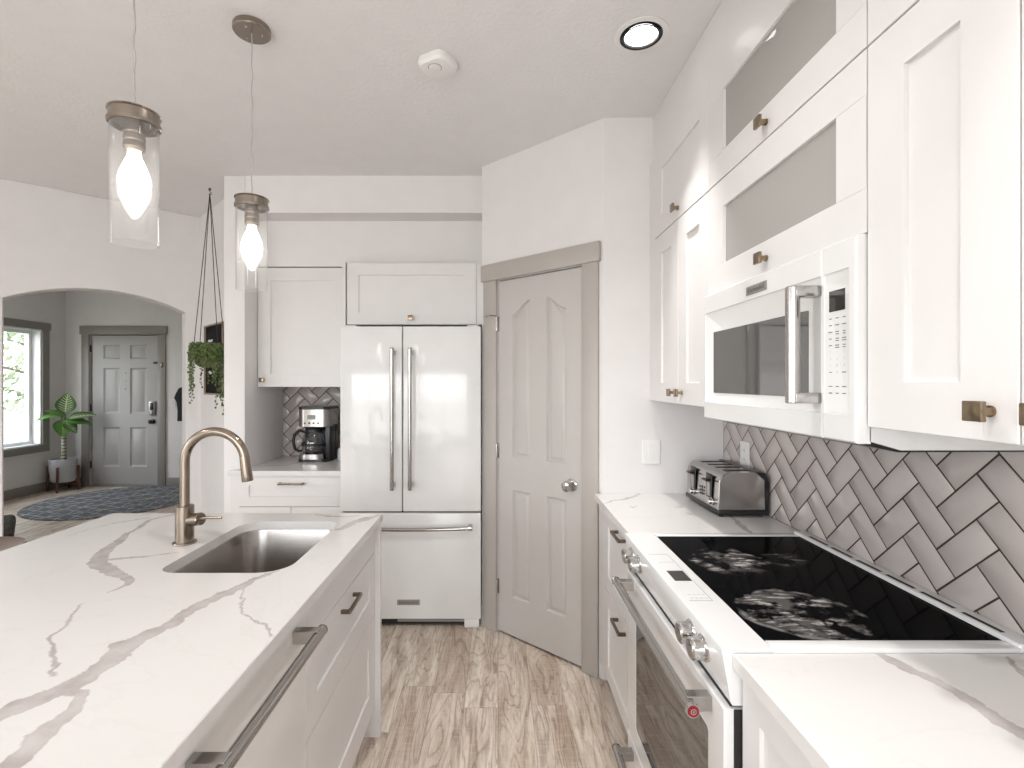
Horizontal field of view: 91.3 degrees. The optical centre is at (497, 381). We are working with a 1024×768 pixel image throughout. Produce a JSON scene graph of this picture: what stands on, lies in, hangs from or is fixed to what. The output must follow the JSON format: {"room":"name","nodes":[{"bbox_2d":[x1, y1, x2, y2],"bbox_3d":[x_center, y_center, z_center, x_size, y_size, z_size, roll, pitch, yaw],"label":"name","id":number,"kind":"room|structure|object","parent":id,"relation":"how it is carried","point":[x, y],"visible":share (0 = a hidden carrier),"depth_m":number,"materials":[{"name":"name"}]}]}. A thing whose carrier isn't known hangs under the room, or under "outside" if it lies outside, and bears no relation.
{"room":"kitchen","nodes":[
{"label":"kitchen","id":0,"kind":"room"},
{"bbox_2d":[4,291,64,490],"bbox_3d":[-6.160,0.083,4.410,0.200,2.755,5.380,0,0,0],"label":"wall","id":1,"kind":"structure","parent":0,"point":[47,307],"depth_m":6.68,"materials":[{"name":"paint"}]},
{"bbox_2d":[4,317,50,457],"bbox_3d":[-6.137,0.068,5.912,0.206,1.715,1.685,0,0,0],"label":"window","id":2,"kind":"structure","parent":1,"relation":"in","point":[36,334],"depth_m":6.62,"materials":[{"name":"white plastic"}]},
{"bbox_2d":[4,481,65,500],"bbox_3d":[-6.052,1.397,4.423,0.016,0.125,5.145,0,0,0],"label":"baseboard","id":3,"kind":"structure","parent":1,"relation":"attached to","point":[19,492],"depth_m":6.42,"materials":[{"name":"grey paint"}]},
{"bbox_2d":[0,178,199,536],"bbox_3d":[-3.512,0.083,2.933,3.086,2.755,0.130,0,0,-43],"label":"wall","id":4,"kind":"structure","parent":0,"point":[52,240],"depth_m":3.51,"materials":[{"name":"paint"}]},
{"bbox_2d":[65,291,181,485],"bbox_3d":[-4.129,0.083,7.060,3.858,2.755,0.120,0,0,0],"label":"wall","id":5,"kind":"structure","parent":0,"point":[82,308],"depth_m":7.00,"materials":[{"name":"paint"}]},
{"bbox_2d":[66,477,80,485],"bbox_3d":[-5.935,1.397,6.992,0.210,0.125,0.016,0,0,0],"label":"baseboard","id":6,"kind":"structure","parent":5,"relation":"attached to","point":[72,484],"depth_m":6.98,"materials":[{"name":"grey paint"}]},
{"bbox_2d":[79,326,167,486],"bbox_3d":[-5.232,0.338,7.031,1.215,2.245,0.174,0,0,0],"label":"door","id":7,"kind":"structure","parent":5,"relation":"in","point":[129,371],"depth_m":7.02,"materials":[{"name":"grey paint"}]},
{"bbox_2d":[169,398,175,406],"bbox_3d":[-4.555,0.290,6.995,0.085,0.120,0.009,0,0,0],"label":"light switch","id":8,"kind":"object","parent":5,"relation":"attached to","point":[172,403],"visible":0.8,"depth_m":6.99,"materials":[{"name":"white plastic"}]},
{"bbox_2d":[167,477,178,485],"bbox_3d":[-3.470,1.397,6.992,2.320,0.125,0.016,0,0,0],"label":"baseboard","id":9,"kind":"structure","parent":5,"relation":"attached to","point":[171,481],"depth_m":6.98,"materials":[{"name":"grey paint"}]},
{"bbox_3d":[-4.340,0.030,6.960,0.040,0.060,0.079,0,0,0],"label":"wall hook","id":10,"kind":"object","parent":5,"relation":"attached to","visible":0},
{"bbox_2d":[174,387,181,420],"bbox_3d":[-4.340,0.300,6.925,0.300,0.480,0.120,0,0,0],"label":"jacket","id":11,"kind":"object","parent":10,"relation":"hanging from","point":[178,396],"visible":0.37,"depth_m":6.88,"materials":[{"name":"black fabric"}]},
{"bbox_2d":[200,199,223,512],"bbox_3d":[-2.006,0.083,3.673,0.880,2.755,0.100,0,0,44],"label":"wall","id":12,"kind":"structure","parent":0,"point":[212,447],"depth_m":3.75,"materials":[{"name":"paint"}]},
{"bbox_2d":[204,321,223,394],"bbox_3d":[-2.073,-0.165,3.651,0.425,0.520,0.021,0,0,44],"label":"picture frame","id":13,"kind":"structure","parent":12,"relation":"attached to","point":[210,333],"depth_m":3.68,"materials":[{"name":"black"}]},
{"bbox_2d":[224,176,282,512],"bbox_3d":[-1.656,0.083,3.480,0.132,2.755,0.680,0,0,0],"label":"wall pier","id":14,"kind":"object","parent":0,"point":[254,413],"visible":0.29,"depth_m":3.14,"materials":[{"name":"paint"}]},
{"bbox_2d":[4,486,627,767],"bbox_3d":[-2.475,1.490,2.250,7.650,0.060,10.000,0,0,0],"label":"floor","id":15,"kind":"structure","parent":0,"point":[453,695],"depth_m":2.28,"materials":[{"name":"wood"}]},
{"bbox_2d":[4,515,15,535],"bbox_3d":[-3.828,1.232,3.246,0.995,0.455,0.700,0,0,-43],"label":"bench","id":16,"kind":"object","parent":15,"relation":"on","point":[9,520],"visible":0.43,"depth_m":3.54,"materials":[{"name":"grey fabric"}]},
{"bbox_2d":[0,536,26,550],"bbox_3d":[-2.225,1.082,2.100,0.364,0.760,0.364,0,0,0],"label":"bar stool","id":17,"kind":"object","parent":15,"relation":"on","point":[6,542],"visible":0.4,"depth_m":2.21,"materials":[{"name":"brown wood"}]},
{"bbox_2d":[46,465,79,492],"bbox_3d":[-5.860,1.295,6.740,0.274,0.330,0.274,0,0,25],"label":"plant stand","id":18,"kind":"object","parent":15,"relation":"on","point":[57,483],"visible":0.76,"depth_m":6.68,"materials":[{"name":"brown wood"}]},
{"bbox_2d":[36,393,97,482],"bbox_3d":[-5.769,0.742,6.697,0.481,1.201,0.440,0,0,0],"label":"potted plant","id":19,"kind":"object","parent":18,"relation":"on","point":[67,466],"visible":0.99,"depth_m":6.69,"materials":[{"name":"green plant"}]},
{"bbox_2d":[17,486,178,520],"bbox_3d":[-4.680,1.454,6.120,1.744,0.010,1.744,0,0,0],"label":"rug","id":20,"kind":"object","parent":15,"relation":"on","point":[93,504],"visible":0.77,"depth_m":5.96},
{"bbox_2d":[177,613,327,767],"bbox_3d":[-0.795,1.024,1.012,0.730,0.871,0.597,0,0,0],"label":"dishwasher","id":21,"kind":"object","parent":15,"relation":"on","point":[264,726],"visible":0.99,"depth_m":1.07,"materials":[{"name":"white metal"}]},
{"bbox_2d":[230,476,342,512],"bbox_3d":[-1.305,1.018,3.378,0.700,0.884,0.640,0,0,0],"label":"base cabinet","id":22,"kind":"object","parent":15,"relation":"on","point":[264,494],"visible":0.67,"depth_m":3.09,"materials":[{"name":"white wood"}]},
{"bbox_2d":[227,456,339,475],"bbox_3d":[-1.302,0.561,3.382,0.715,0.030,0.631,0,0,0],"label":"countertop","id":23,"kind":"structure","parent":22,"relation":"on","point":[284,465],"depth_m":3.16,"materials":[{"name":"stone"}]},
{"bbox_2d":[292,405,337,461],"bbox_3d":[-1.284,0.358,3.513,0.260,0.376,0.236,0,0,0],"label":"coffee maker","id":24,"kind":"object","parent":23,"relation":"on","point":[320,422],"visible":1,"depth_m":3.44,"materials":[{"name":"black plastic"}]},
{"bbox_2d":[337,444,339,460],"bbox_3d":[-1.086,0.492,3.500,0.072,0.108,0.072,0,0,0],"label":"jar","id":25,"kind":"object","parent":23,"relation":"on","point":[338,450],"visible":0.23,"depth_m":3.47,"materials":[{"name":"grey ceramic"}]},
{"bbox_2d":[306,523,380,767],"bbox_3d":[-0.867,1.018,0.749,0.787,0.884,2.658,0,0,0],"label":"base cabinet","id":26,"kind":"object","parent":15,"relation":"on","point":[343,672],"visible":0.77,"depth_m":1.68,"materials":[{"name":"white wood"}]},
{"bbox_2d":[0,513,382,767],"bbox_3d":[-1.042,0.561,0.742,1.126,0.030,2.683,0,0,0],"label":"countertop","id":27,"kind":"structure","parent":26,"relation":"on","point":[111,657],"depth_m":1.11,"materials":[{"name":"stone"}]},
{"bbox_2d":[172,427,252,546],"bbox_3d":[-0.965,0.349,1.693,0.268,0.393,0.079,0,0,0],"label":"faucet","id":28,"kind":"object","parent":27,"relation":"on","point":[186,519],"visible":1,"depth_m":1.68,"materials":[{"name":"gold metal"}]},
{"bbox_2d":[172,529,332,572],"bbox_3d":[-0.798,0.676,1.694,0.425,0.198,0.580,0,0,0],"label":"sink","id":29,"kind":"object","parent":27,"relation":"in","point":[262,550],"visible":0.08,"depth_m":1.95,"materials":[{"name":"silver metal"}]},
{"bbox_2d":[340,325,481,627],"bbox_3d":[-0.518,0.560,3.276,0.834,1.800,0.768,0,0,0],"label":"refrigerator","id":30,"kind":"object","parent":15,"relation":"on","point":[411,396],"visible":0.94,"depth_m":2.96,"materials":[{"name":"white metal"}]},
{"bbox_2d":[599,506,628,734],"bbox_3d":[0.783,1.018,2.120,0.651,0.884,0.657,0,0,0],"label":"base cabinet","id":31,"kind":"object","parent":15,"relation":"on","point":[613,612],"visible":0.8,"depth_m":2.16,"materials":[{"name":"white wood"}]},
{"bbox_2d":[595,494,797,535],"bbox_3d":[0.791,0.561,2.118,0.636,0.030,0.662,0,0,0],"label":"countertop","id":32,"kind":"structure","parent":31,"relation":"on","point":[631,513],"depth_m":2.00,"materials":[{"name":"stone"}]},
{"bbox_2d":[686,459,768,516],"bbox_3d":[0.978,0.455,2.185,0.232,0.183,0.348,0,0,0],"label":"toaster","id":33,"kind":"object","parent":32,"relation":"on","point":[723,487],"visible":1,"depth_m":2.02,"materials":[{"name":"silver metal"}]},
{"bbox_2d":[743,681,814,767],"bbox_3d":[0.799,1.018,0.302,0.619,0.884,1.405,0,0,0],"label":"base cabinet","id":34,"kind":"object","parent":15,"relation":"on","point":[766,744],"visible":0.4,"depth_m":0.93,"materials":[{"name":"white wood"}]},
{"bbox_2d":[733,654,1023,767],"bbox_3d":[0.791,0.561,0.303,0.636,0.030,1.406,0,0,0],"label":"countertop","id":35,"kind":"structure","parent":34,"relation":"on","point":[840,710],"depth_m":0.84,"materials":[{"name":"stone"}]},
{"bbox_2d":[611,531,1023,767],"bbox_3d":[0.749,0.995,1.397,0.709,0.930,0.774,0,0,0],"label":"range","id":36,"kind":"object","parent":15,"relation":"on","point":[693,601],"visible":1,"depth_m":1.24,"materials":[{"name":"white metal"}]},
{"bbox_2d":[658,536,1000,640],"bbox_3d":[0.807,0.550,1.397,0.498,0.020,0.708,0,0,0],"label":"cooktop","id":37,"kind":"object","parent":36,"relation":"in","point":[780,588],"depth_m":1.27,"materials":[{"name":"black glass"}]},
{"bbox_2d":[0,0,721,216],"bbox_3d":[-2.475,-1.335,2.250,7.650,0.080,10.000,0,0,0],"label":"ceiling","id":38,"kind":"structure","parent":0,"point":[339,87],"depth_m":2.18,"materials":[{"name":"paint"}]},
{"bbox_2d":[105,0,161,247],"bbox_3d":[-0.927,-0.824,1.275,0.128,0.943,0.128,0,0,0],"label":"pendant lamp","id":39,"kind":"object","parent":38,"relation":"hanging from","point":[137,122],"visible":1,"depth_m":1.26,"materials":[{"name":"white glass"}]},
{"bbox_2d":[117,121,151,208],"bbox_3d":[-0.927,-0.549,1.275,0.072,0.217,0.072,0,0,0],"label":"bulb","id":40,"kind":"object","parent":39,"relation":"attached to","point":[133,178],"depth_m":1.26,"materials":[{"name":"white glass"}]},
{"bbox_2d":[187,188,223,414],"bbox_3d":[-1.927,-0.534,3.344,0.256,1.522,0.260,0,0,-27],"label":"hanging plant","id":41,"kind":"object","parent":38,"relation":"hanging from","point":[206,354],"visible":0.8,"depth_m":3.27,"materials":[{"name":"green plant"}]},
{"bbox_2d":[232,15,270,288],"bbox_3d":[-0.898,-0.815,1.824,0.128,0.960,0.128,0,0,0],"label":"pendant lamp","id":42,"kind":"object","parent":38,"relation":"hanging from","point":[251,29],"visible":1,"depth_m":1.80,"materials":[{"name":"white glass"}]},
{"bbox_2d":[241,205,262,265],"bbox_3d":[-0.898,-0.532,1.824,0.072,0.217,0.072,0,0,0],"label":"bulb","id":43,"kind":"object","parent":42,"relation":"attached to","point":[251,244],"depth_m":1.80,"materials":[{"name":"white glass"}]},
{"bbox_2d":[418,49,457,79],"bbox_3d":[-0.242,-1.274,2.020,0.136,0.040,0.136,0,0,30],"label":"smoke detector","id":44,"kind":"object","parent":38,"relation":"attached to","point":[438,64],"visible":1,"depth_m":1.99,"materials":[{"name":"white plastic"}]},
{"bbox_2d":[614,16,668,52],"bbox_3d":[0.534,-1.290,1.866,0.196,0.010,0.196,0,0,0],"label":"recessed light","id":45,"kind":"object","parent":38,"relation":"in","point":[644,33],"visible":1,"depth_m":1.86,"materials":[{"name":"white plastic"}]},
{"bbox_2d":[245,176,481,267],"bbox_3d":[-0.843,-1.028,3.419,1.490,0.533,0.558,0,0,0],"label":"wall","id":46,"kind":"structure","parent":0,"point":[310,221],"depth_m":3.25,"materials":[{"name":"paint"}]},
{"bbox_2d":[342,262,481,331],"bbox_3d":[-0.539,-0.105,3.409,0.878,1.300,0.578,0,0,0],"label":"upper cabinet","id":47,"kind":"object","parent":46,"relation":"attached to","point":[373,294],"visible":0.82,"depth_m":3.15,"materials":[{"name":"white wood"}]},
{"bbox_2d":[482,118,603,679],"bbox_3d":[0.249,0.083,2.771,0.832,2.755,0.110,0,0,42],"label":"wall","id":48,"kind":"structure","parent":0,"point":[546,196],"depth_m":2.69,"materials":[{"name":"paint"}]},
{"bbox_2d":[481,602,482,625],"bbox_3d":[-0.091,1.393,2.996,0.026,0.135,0.014,0,0,42],"label":"baseboard","id":49,"kind":"structure","parent":48,"relation":"attached to","point":[482,602],"depth_m":2.99,"materials":[{"name":"beige paint"}]},
{"bbox_2d":[481,240,600,678],"bbox_3d":[0.216,0.384,2.736,0.806,2.152,0.136,0,0,42],"label":"door","id":50,"kind":"structure","parent":48,"relation":"in","point":[547,324],"depth_m":2.69,"materials":[{"name":"beige paint"}]},
{"bbox_2d":[604,118,722,679],"bbox_3d":[0.815,0.083,2.510,0.590,2.755,0.120,0,0,0],"label":"wall","id":51,"kind":"structure","parent":0,"point":[685,435],"depth_m":2.45,"materials":[{"name":"paint"}]},
{"bbox_2d":[642,440,659,463],"bbox_3d":[0.750,0.342,2.446,0.088,0.120,0.009,0,0,0],"label":"light switch","id":52,"kind":"object","parent":51,"relation":"attached to","point":[650,449],"visible":1,"depth_m":2.44,"materials":[{"name":"white plastic"}]},
{"bbox_3d":[-0.842,0.083,3.760,1.492,2.755,0.120,0,0,0],"label":"wall","id":53,"kind":"structure","parent":0,"visible":0},
{"bbox_2d":[258,268,341,386],"bbox_3d":[-1.272,-0.363,3.484,0.629,0.791,0.428,0,0,0],"label":"upper cabinet","id":54,"kind":"object","parent":53,"relation":"attached to","point":[300,309],"visible":0.88,"depth_m":3.31,"materials":[{"name":"white wood"}]},
{"bbox_2d":[283,387,339,455],"bbox_3d":[-1.095,0.273,3.695,0.990,0.546,0.008,0,0,0],"label":"backsplash","id":55,"kind":"structure","parent":53,"relation":"attached to","point":[293,397],"depth_m":3.69,"materials":[{"name":"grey tile"}]},
{"bbox_3d":[1.170,0.083,-0.015,0.120,2.755,5.170,0,0,0],"label":"wall","id":56,"kind":"structure","parent":0,"visible":0},
{"bbox_2d":[650,82,710,406],"bbox_3d":[0.910,-0.485,2.103,0.397,1.150,0.692,0,0,0],"label":"upper cabinet","id":57,"kind":"object","parent":56,"relation":"attached to","point":[679,173],"visible":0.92,"depth_m":2.03,"materials":[{"name":"white wood"}]},
{"bbox_2d":[709,0,868,294],"bbox_3d":[0.910,-0.681,1.381,0.397,0.758,0.750,0,0,0],"label":"upper cabinet","id":58,"kind":"object","parent":56,"relation":"attached to","point":[788,103],"visible":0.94,"depth_m":1.29,"materials":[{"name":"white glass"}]},
{"bbox_2d":[704,234,1023,451],"bbox_3d":[0.876,-0.078,1.381,0.449,0.442,0.746,0,0,0],"label":"microwave","id":59,"kind":"object","parent":58,"relation":"attached to","point":[786,345],"visible":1,"depth_m":1.14,"materials":[{"name":"white metal"}]},
{"bbox_2d":[723,421,1023,635],"bbox_3d":[1.105,0.303,1.025,0.009,0.486,2.850,0,0,0],"label":"backsplash","id":60,"kind":"structure","parent":56,"relation":"attached to","point":[949,524],"depth_m":1.32,"materials":[{"name":"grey tile"}]},
{"bbox_2d":[740,441,749,467],"bbox_3d":[1.097,0.325,2.225,0.008,0.118,0.075,0,0,0],"label":"outlet","id":61,"kind":"object","parent":60,"relation":"attached to","point":[744,446],"visible":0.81,"depth_m":2.21,"materials":[{"name":"white plastic"}]},
{"bbox_2d":[868,0,1023,445],"bbox_3d":[0.910,-0.485,0.711,0.397,1.150,0.589,0,0,0],"label":"upper cabinet","id":62,"kind":"object","parent":56,"relation":"attached to","point":[946,77],"visible":1,"depth_m":0.83,"materials":[{"name":"white wood"}]},
{"bbox_3d":[0.925,-0.485,0.108,0.367,1.150,0.615,0,0,0],"label":"upper cabinet","id":63,"kind":"object","parent":56,"relation":"attached to","visible":0},
{"bbox_2d":[653,0,765,159],"bbox_3d":[0.934,-1.177,1.125,0.349,0.233,2.649,0,0,0],"label":"wall","id":64,"kind":"structure","parent":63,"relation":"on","point":[731,18],"depth_m":1.85,"materials":[{"name":"white paint"}]},
{"label":"outside","id":65,"kind":"structure","parent":0,"visible":0},
{"bbox_2d":[4,408,23,442],"bbox_3d":[-23.150,2.210,15.000,33.700,0.300,50.000,0,0,0],"label":"lawn","id":66,"kind":"structure","parent":65,"point":[13,421],"depth_m":23.15,"materials":[{"name":"white"}]},
{"bbox_2d":[4,332,18,380],"bbox_3d":[-9.566,-0.350,7.598,3.438,4.843,3.483,0,0,0],"label":"tree","id":67,"kind":"object","parent":66,"relation":"on","point":[7,335],"visible":0.33,"depth_m":8.81,"materials":[{"name":"green plant"}]},
{"bbox_2d":[4,333,23,413],"bbox_3d":[-11.979,-0.859,13.161,4.085,5.856,4.070,0,0,0],"label":"tree","id":68,"kind":"object","parent":66,"relation":"on","point":[18,368],"visible":0.08,"depth_m":12.63,"materials":[{"name":"green plant"}]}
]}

